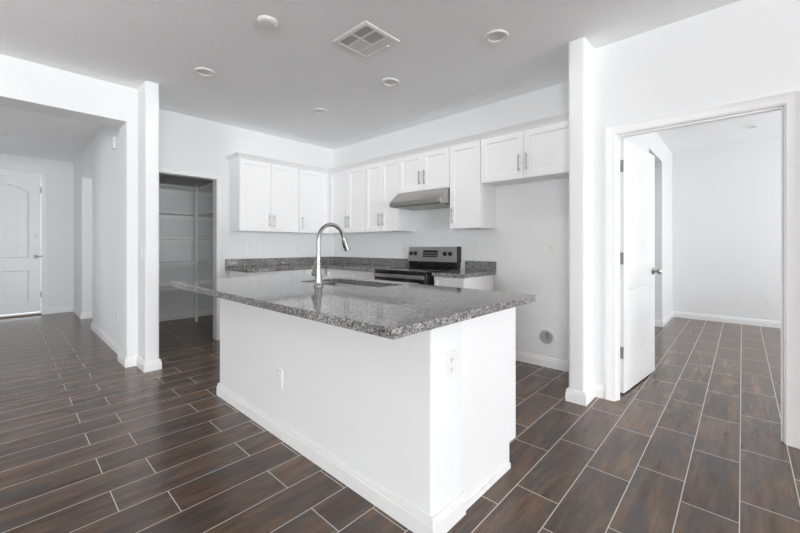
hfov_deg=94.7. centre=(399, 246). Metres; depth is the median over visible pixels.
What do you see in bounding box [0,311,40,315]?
threshold
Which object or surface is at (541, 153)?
upper cabinet
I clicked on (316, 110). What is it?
recessed light
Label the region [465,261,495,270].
backsplash
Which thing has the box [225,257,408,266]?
backsplash
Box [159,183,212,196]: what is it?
shelf
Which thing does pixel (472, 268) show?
countertop
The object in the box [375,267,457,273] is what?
cooktop
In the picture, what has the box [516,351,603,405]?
baseboard
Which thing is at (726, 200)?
wall
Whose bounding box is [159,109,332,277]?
wall
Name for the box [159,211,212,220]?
shelf
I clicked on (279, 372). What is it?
island outlet
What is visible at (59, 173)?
wall
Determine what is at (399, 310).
island countertop
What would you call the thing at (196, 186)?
post
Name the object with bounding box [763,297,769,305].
electrical outlet
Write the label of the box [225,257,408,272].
countertop
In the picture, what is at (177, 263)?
shelf
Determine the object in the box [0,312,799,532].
floor
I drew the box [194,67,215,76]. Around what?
recessed light
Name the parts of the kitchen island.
baseboard, cap trim, shoe trim, panel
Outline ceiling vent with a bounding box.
[333,21,399,58]
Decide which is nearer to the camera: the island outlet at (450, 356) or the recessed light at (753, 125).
the island outlet at (450, 356)
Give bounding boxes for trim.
[0,168,46,314]
[159,168,219,339]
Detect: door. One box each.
[0,173,42,318]
[620,139,661,392]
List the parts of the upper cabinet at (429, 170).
door, door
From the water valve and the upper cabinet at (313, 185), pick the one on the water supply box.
the water valve
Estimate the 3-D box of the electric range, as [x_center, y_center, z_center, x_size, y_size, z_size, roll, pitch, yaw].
[0.185,0.584,4.272,0.761,1.158,0.733,0,0,43]
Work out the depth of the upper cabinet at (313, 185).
5.30 m
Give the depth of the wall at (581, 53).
2.81 m
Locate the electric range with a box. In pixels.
[374,247,460,284]
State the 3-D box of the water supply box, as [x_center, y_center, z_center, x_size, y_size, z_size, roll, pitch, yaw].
[1.442,0.896,3.620,0.188,0.188,0.058,0,0,43]
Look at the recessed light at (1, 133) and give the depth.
4.99 m
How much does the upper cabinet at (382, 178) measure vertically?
0.896 m
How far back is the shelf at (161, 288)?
5.64 m
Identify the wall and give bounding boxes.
[0,54,212,361]
[0,153,72,313]
[73,141,91,312]
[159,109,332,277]
[333,81,568,360]
[569,37,671,391]
[594,0,799,385]
[672,138,780,320]
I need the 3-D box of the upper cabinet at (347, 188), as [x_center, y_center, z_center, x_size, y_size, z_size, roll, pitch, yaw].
[-0.782,-0.637,5.432,1.131,0.896,0.358,0,0,43]
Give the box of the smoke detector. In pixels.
[257,15,278,28]
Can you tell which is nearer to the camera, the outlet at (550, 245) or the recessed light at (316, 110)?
the outlet at (550, 245)
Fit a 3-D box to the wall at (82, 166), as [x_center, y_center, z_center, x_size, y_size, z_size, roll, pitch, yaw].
[-4.549,-0.187,6.744,2.230,2.740,1.965,0,0,43]
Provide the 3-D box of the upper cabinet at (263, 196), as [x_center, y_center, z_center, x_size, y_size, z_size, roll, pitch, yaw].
[-1.791,-0.637,4.917,0.358,0.896,0.823,0,0,43]
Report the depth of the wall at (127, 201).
3.64 m
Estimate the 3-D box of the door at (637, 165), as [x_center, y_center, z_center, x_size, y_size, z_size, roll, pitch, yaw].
[2.077,0.159,3.211,0.845,2.023,0.175,0,0,-41]
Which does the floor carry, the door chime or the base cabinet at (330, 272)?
the base cabinet at (330, 272)
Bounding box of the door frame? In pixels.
[604,87,799,448]
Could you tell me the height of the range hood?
0.184 m
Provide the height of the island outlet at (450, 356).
0.117 m
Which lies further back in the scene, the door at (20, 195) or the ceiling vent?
the door at (20, 195)
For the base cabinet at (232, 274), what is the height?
0.874 m
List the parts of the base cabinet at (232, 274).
drawer, drawer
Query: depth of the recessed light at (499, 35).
2.73 m
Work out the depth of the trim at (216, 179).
4.63 m
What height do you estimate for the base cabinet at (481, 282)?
0.874 m
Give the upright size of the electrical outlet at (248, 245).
0.117 m
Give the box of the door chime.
[112,137,115,149]
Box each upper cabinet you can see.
[229,158,298,232]
[298,168,328,233]
[329,166,376,233]
[366,158,415,232]
[399,147,449,193]
[450,140,495,229]
[481,120,568,186]
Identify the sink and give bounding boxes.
[309,280,393,286]
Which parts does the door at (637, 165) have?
knob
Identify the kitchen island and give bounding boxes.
[216,283,515,532]
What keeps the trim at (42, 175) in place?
attached to the wall at (59, 173)
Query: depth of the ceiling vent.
2.77 m
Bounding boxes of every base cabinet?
[229,270,303,277]
[304,269,326,275]
[327,269,374,279]
[434,275,493,290]
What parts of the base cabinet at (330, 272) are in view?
drawer, drawer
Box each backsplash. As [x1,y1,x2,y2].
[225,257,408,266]
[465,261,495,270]
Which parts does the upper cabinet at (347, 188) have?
door, door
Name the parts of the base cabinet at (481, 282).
drawer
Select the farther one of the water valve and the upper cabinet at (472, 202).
the upper cabinet at (472, 202)
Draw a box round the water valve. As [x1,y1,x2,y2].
[540,331,552,343]
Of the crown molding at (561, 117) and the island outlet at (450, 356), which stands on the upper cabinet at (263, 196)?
the crown molding at (561, 117)
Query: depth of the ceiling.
3.04 m
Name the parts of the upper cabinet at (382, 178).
door, door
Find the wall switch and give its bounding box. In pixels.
[140,247,142,258]
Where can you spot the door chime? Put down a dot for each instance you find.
(113, 138)
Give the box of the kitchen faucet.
[311,223,349,286]
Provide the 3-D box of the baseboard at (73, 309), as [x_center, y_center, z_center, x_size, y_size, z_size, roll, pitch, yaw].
[-4.987,1.134,6.922,1.045,0.097,2.300,0,0,43]
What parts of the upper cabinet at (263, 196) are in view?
door, door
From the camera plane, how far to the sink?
2.97 m
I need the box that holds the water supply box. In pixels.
[537,328,555,346]
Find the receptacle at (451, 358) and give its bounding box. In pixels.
[449,356,453,372]
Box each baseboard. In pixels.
[48,306,91,318]
[91,309,212,372]
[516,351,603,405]
[655,311,780,327]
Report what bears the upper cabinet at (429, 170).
attached to the wall at (529, 215)
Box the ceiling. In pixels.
[0,0,780,162]
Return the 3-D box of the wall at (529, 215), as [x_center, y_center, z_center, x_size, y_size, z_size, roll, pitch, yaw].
[0.378,-0.187,4.678,3.862,2.740,0.115,0,0,43]
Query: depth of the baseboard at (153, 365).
4.15 m
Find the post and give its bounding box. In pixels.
[195,184,197,321]
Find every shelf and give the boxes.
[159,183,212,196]
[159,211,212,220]
[159,237,212,242]
[159,261,212,266]
[159,286,183,291]
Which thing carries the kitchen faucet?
on the island countertop at (399, 310)
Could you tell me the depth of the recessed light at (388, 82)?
3.50 m
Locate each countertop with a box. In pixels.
[170,273,535,339]
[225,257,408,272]
[432,261,495,277]
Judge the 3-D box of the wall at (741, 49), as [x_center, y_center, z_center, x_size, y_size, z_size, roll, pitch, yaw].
[6.342,-0.187,-1.477,13.020,2.740,0.115,0,0,43]
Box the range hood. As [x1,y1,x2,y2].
[390,187,449,209]
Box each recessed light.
[0,132,10,135]
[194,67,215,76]
[312,108,327,113]
[381,78,398,86]
[484,29,507,43]
[741,124,758,128]
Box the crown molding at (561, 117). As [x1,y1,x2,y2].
[226,112,568,173]
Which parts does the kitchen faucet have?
spout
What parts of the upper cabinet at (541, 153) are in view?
door, bar pull, door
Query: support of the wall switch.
attached to the wall at (127, 201)
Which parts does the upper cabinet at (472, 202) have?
door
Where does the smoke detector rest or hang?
attached to the ceiling
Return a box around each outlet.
[246,243,251,251]
[276,367,282,388]
[445,349,455,379]
[547,242,554,253]
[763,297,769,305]
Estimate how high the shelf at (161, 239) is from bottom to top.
0.085 m
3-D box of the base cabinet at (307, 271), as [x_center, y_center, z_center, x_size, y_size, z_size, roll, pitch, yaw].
[-1.149,0.746,5.386,0.612,0.874,0.922,0,0,43]

